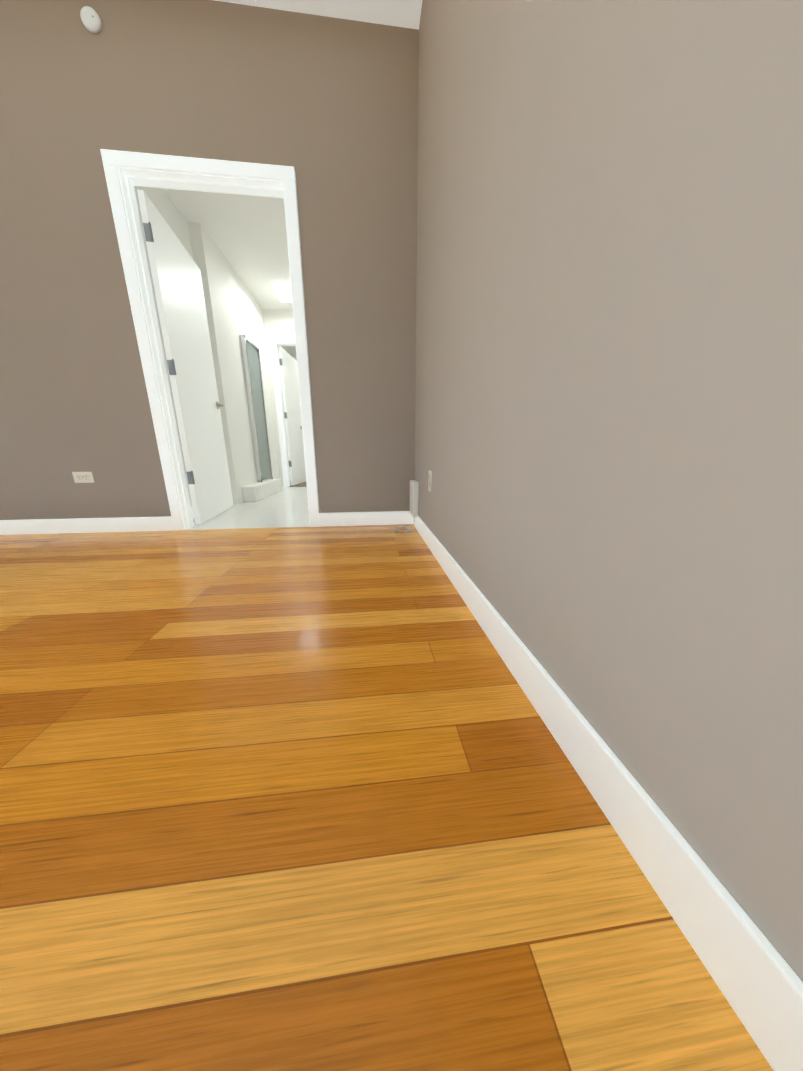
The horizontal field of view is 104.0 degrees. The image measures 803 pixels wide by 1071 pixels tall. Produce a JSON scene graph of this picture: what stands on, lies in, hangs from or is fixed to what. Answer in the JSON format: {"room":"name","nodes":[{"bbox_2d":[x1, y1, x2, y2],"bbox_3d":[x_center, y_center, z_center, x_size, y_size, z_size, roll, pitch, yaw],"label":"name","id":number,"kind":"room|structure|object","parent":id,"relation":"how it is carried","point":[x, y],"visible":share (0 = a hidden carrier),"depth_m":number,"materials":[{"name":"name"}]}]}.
{"room":"empty bedroom","nodes":[
{"label":"empty bedroom","id":0,"kind":"room"},
{"bbox_2d":[0,0,418,519],"bbox_3d":[-1.649,-1.380,1.924,3.720,2.750,0.110,-2,15,-6],"label":"wall","id":1,"kind":"structure","parent":0,"point":[326,107],"depth_m":1.80,"materials":[{"name":"beige paint"}]},
{"bbox_2d":[72,472,93,482],"bbox_3d":[-2.107,-0.385,2.075,0.117,0.072,0.010,-2,15,-6],"label":"outlet","id":2,"kind":"object","parent":1,"relation":"attached to","point":[82,477],"visible":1,"depth_m":2.07,"materials":[{"name":"beige plastic"}]},
{"bbox_2d":[0,516,173,534],"bbox_3d":[-2.548,-0.057,2.110,1.892,0.100,0.012,-2,15,-6],"label":"baseboard","id":3,"kind":"structure","parent":1,"relation":"attached to","point":[124,524],"depth_m":2.15,"materials":[{"name":"white wood"}]},
{"bbox_2d":[80,6,101,33],"bbox_3d":[-1.541,-2.559,1.553,0.086,0.086,0.022,-2,15,-6],"label":"smoke detector","id":4,"kind":"object","parent":1,"relation":"attached to","point":[91,19],"depth_m":1.55,"materials":[{"name":"white plastic"}]},
{"bbox_2d":[100,149,319,529],"bbox_3d":[-1.117,-1.083,2.064,1.006,2.102,0.140,-2,15,-6],"label":"door frame","id":5,"kind":"structure","parent":1,"relation":"attached to","point":[113,160],"depth_m":1.86,"materials":[{"name":"white wood"}]},
{"bbox_2d":[295,172,409,512],"bbox_3d":[-0.261,-1.123,2.057,0.693,1.984,0.069,-2,15,-6],"label":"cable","id":6,"kind":"object","parent":1,"relation":"attached to","point":[309,368],"visible":0.75,"depth_m":2.06,"materials":[{"name":"white"}]},
{"bbox_2d":[319,511,411,526],"bbox_3d":[-0.274,-0.125,2.353,0.672,0.100,0.012,-2,15,-6],"label":"baseboard","id":7,"kind":"structure","parent":1,"relation":"attached to","point":[402,517],"depth_m":2.35,"materials":[{"name":"white wood"}]},
{"bbox_2d":[134,186,289,505],"bbox_3d":[-2.047,-2.047,4.429,0.100,2.750,5.130,-2,15,-6],"label":"wall","id":8,"kind":"structure","parent":0,"point":[170,213],"depth_m":2.41,"materials":[{"name":"white paint"}]},
{"bbox_2d":[137,189,233,524],"bbox_3d":[-1.646,-1.166,2.506,0.182,2.020,0.866,-2,15,-6],"label":"bathroom door","id":9,"kind":"structure","parent":8,"relation":"in","point":[177,283],"depth_m":2.34,"materials":[{"name":"white wood"}]},
{"bbox_2d":[162,188,295,356],"bbox_3d":[-1.102,-3.148,4.223,2.000,0.100,5.090,-2,15,-6],"label":"ceiling","id":10,"kind":"structure","parent":0,"point":[247,234],"depth_m":2.82,"materials":[{"name":"white paint"}]},
{"bbox_2d":[273,283,291,301],"bbox_3d":[-1.356,-2.953,3.824,0.320,0.070,0.320,-2,15,-6],"label":"ceiling light fixture","id":11,"kind":"object","parent":10,"relation":"attached to","point":[283,291],"visible":0.54,"depth_m":3.71,"materials":[{"name":"white"}]},
{"bbox_2d":[188,222,279,503],"bbox_3d":[-1.872,-1.725,3.822,0.100,2.440,1.700,-2,15,-6],"label":"wall","id":12,"kind":"structure","parent":0,"point":[234,310],"depth_m":3.28,"materials":[{"name":"white paint"}]},
{"bbox_2d":[187,487,309,529],"bbox_3d":[-0.968,-0.411,3.739,2.000,0.060,2.950,-2,15,-6],"label":"floor","id":13,"kind":"structure","parent":0,"point":[286,507],"depth_m":2.79,"materials":[{"name":"white tile"}]},
{"bbox_2d":[240,334,281,501],"bbox_3d":[-1.733,-1.381,3.773,0.140,1.800,1.100,-2,15,-6],"label":"shower enclosure","id":14,"kind":"object","parent":13,"relation":"on","point":[266,485],"visible":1,"depth_m":3.85,"materials":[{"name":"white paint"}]},
{"bbox_2d":[263,309,294,486],"bbox_3d":[-1.127,-2.132,4.741,1.800,2.750,0.110,-2,15,-6],"label":"wall","id":15,"kind":"structure","parent":0,"point":[278,323],"depth_m":4.42,"materials":[{"name":"white paint"}]},
{"bbox_2d":[269,337,295,486],"bbox_3d":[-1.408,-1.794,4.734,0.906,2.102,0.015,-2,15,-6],"label":"door frame","id":16,"kind":"structure","parent":15,"relation":"attached to","point":[273,340],"depth_m":4.62,"materials":[{"name":"white wood"}]},
{"bbox_2d":[278,346,305,484],"bbox_3d":[-1.762,-1.884,5.200,0.160,2.020,0.771,-2,15,-6],"label":"closet door","id":17,"kind":"structure","parent":15,"relation":"in","point":[291,397],"depth_m":5.09,"materials":[{"name":"white wood"}]},
{"bbox_2d":[289,481,306,486],"bbox_3d":[-1.244,-1.058,6.143,1.800,0.072,2.240,-2,15,-6],"label":"floor","id":18,"kind":"structure","parent":0,"point":[303,484],"depth_m":5.07,"materials":[{"name":"brown wood"}]},
{"bbox_2d":[215,0,422,29],"bbox_3d":[-1.416,-2.090,-0.982,3.830,0.120,5.380,-2,15,-6],"label":"ceiling","id":19,"kind":"structure","parent":0,"point":[403,13],"depth_m":1.62,"materials":[{"name":"paint"}]},
{"bbox_2d":[0,524,773,1070],"bbox_3d":[-1.350,0.666,-0.297,3.720,0.060,5.270,-2,15,-6],"label":"floor","id":20,"kind":"structure","parent":0,"point":[296,800],"depth_m":0.45,"materials":[{"name":"brown wood"}]},
{"bbox_2d":[395,517,414,532],"bbox_3d":[0.027,-0.082,2.205,0.153,0.090,0.148,-2,15,-6],"label":"coil","id":21,"kind":"object","parent":20,"relation":"on","point":[407,530],"visible":0.98,"depth_m":2.22,"materials":[{"name":"white plastic"}]},
{"bbox_2d":[415,0,802,981],"bbox_3d":[0.441,-0.745,-0.468,0.110,2.750,5.270,-2,15,-6],"label":"wall","id":22,"kind":"structure","parent":0,"point":[609,342],"depth_m":0.41,"materials":[{"name":"beige paint"}]},
{"bbox_2d":[410,480,418,516],"bbox_3d":[0.089,-0.266,2.249,0.043,0.245,0.170,-2,15,-6],"label":"box","id":23,"kind":"object","parent":22,"relation":"attached to","point":[414,497],"visible":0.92,"depth_m":2.18,"materials":[{"name":"white plastic"}]},
{"bbox_2d":[428,470,431,491],"bbox_3d":[0.158,-0.303,1.752,0.010,0.117,0.072,-2,15,-6],"label":"outlet","id":24,"kind":"object","parent":22,"relation":"attached to","point":[430,482],"visible":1,"depth_m":1.73,"materials":[{"name":"beige plastic"}]},
{"bbox_2d":[412,516,802,1070],"bbox_3d":[0.377,0.523,-0.080,0.012,0.100,5.160,-2,15,-6],"label":"baseboard","id":25,"kind":"structure","parent":22,"relation":"attached to","point":[754,977],"depth_m":0.37,"materials":[{"name":"white wood"}]}
]}

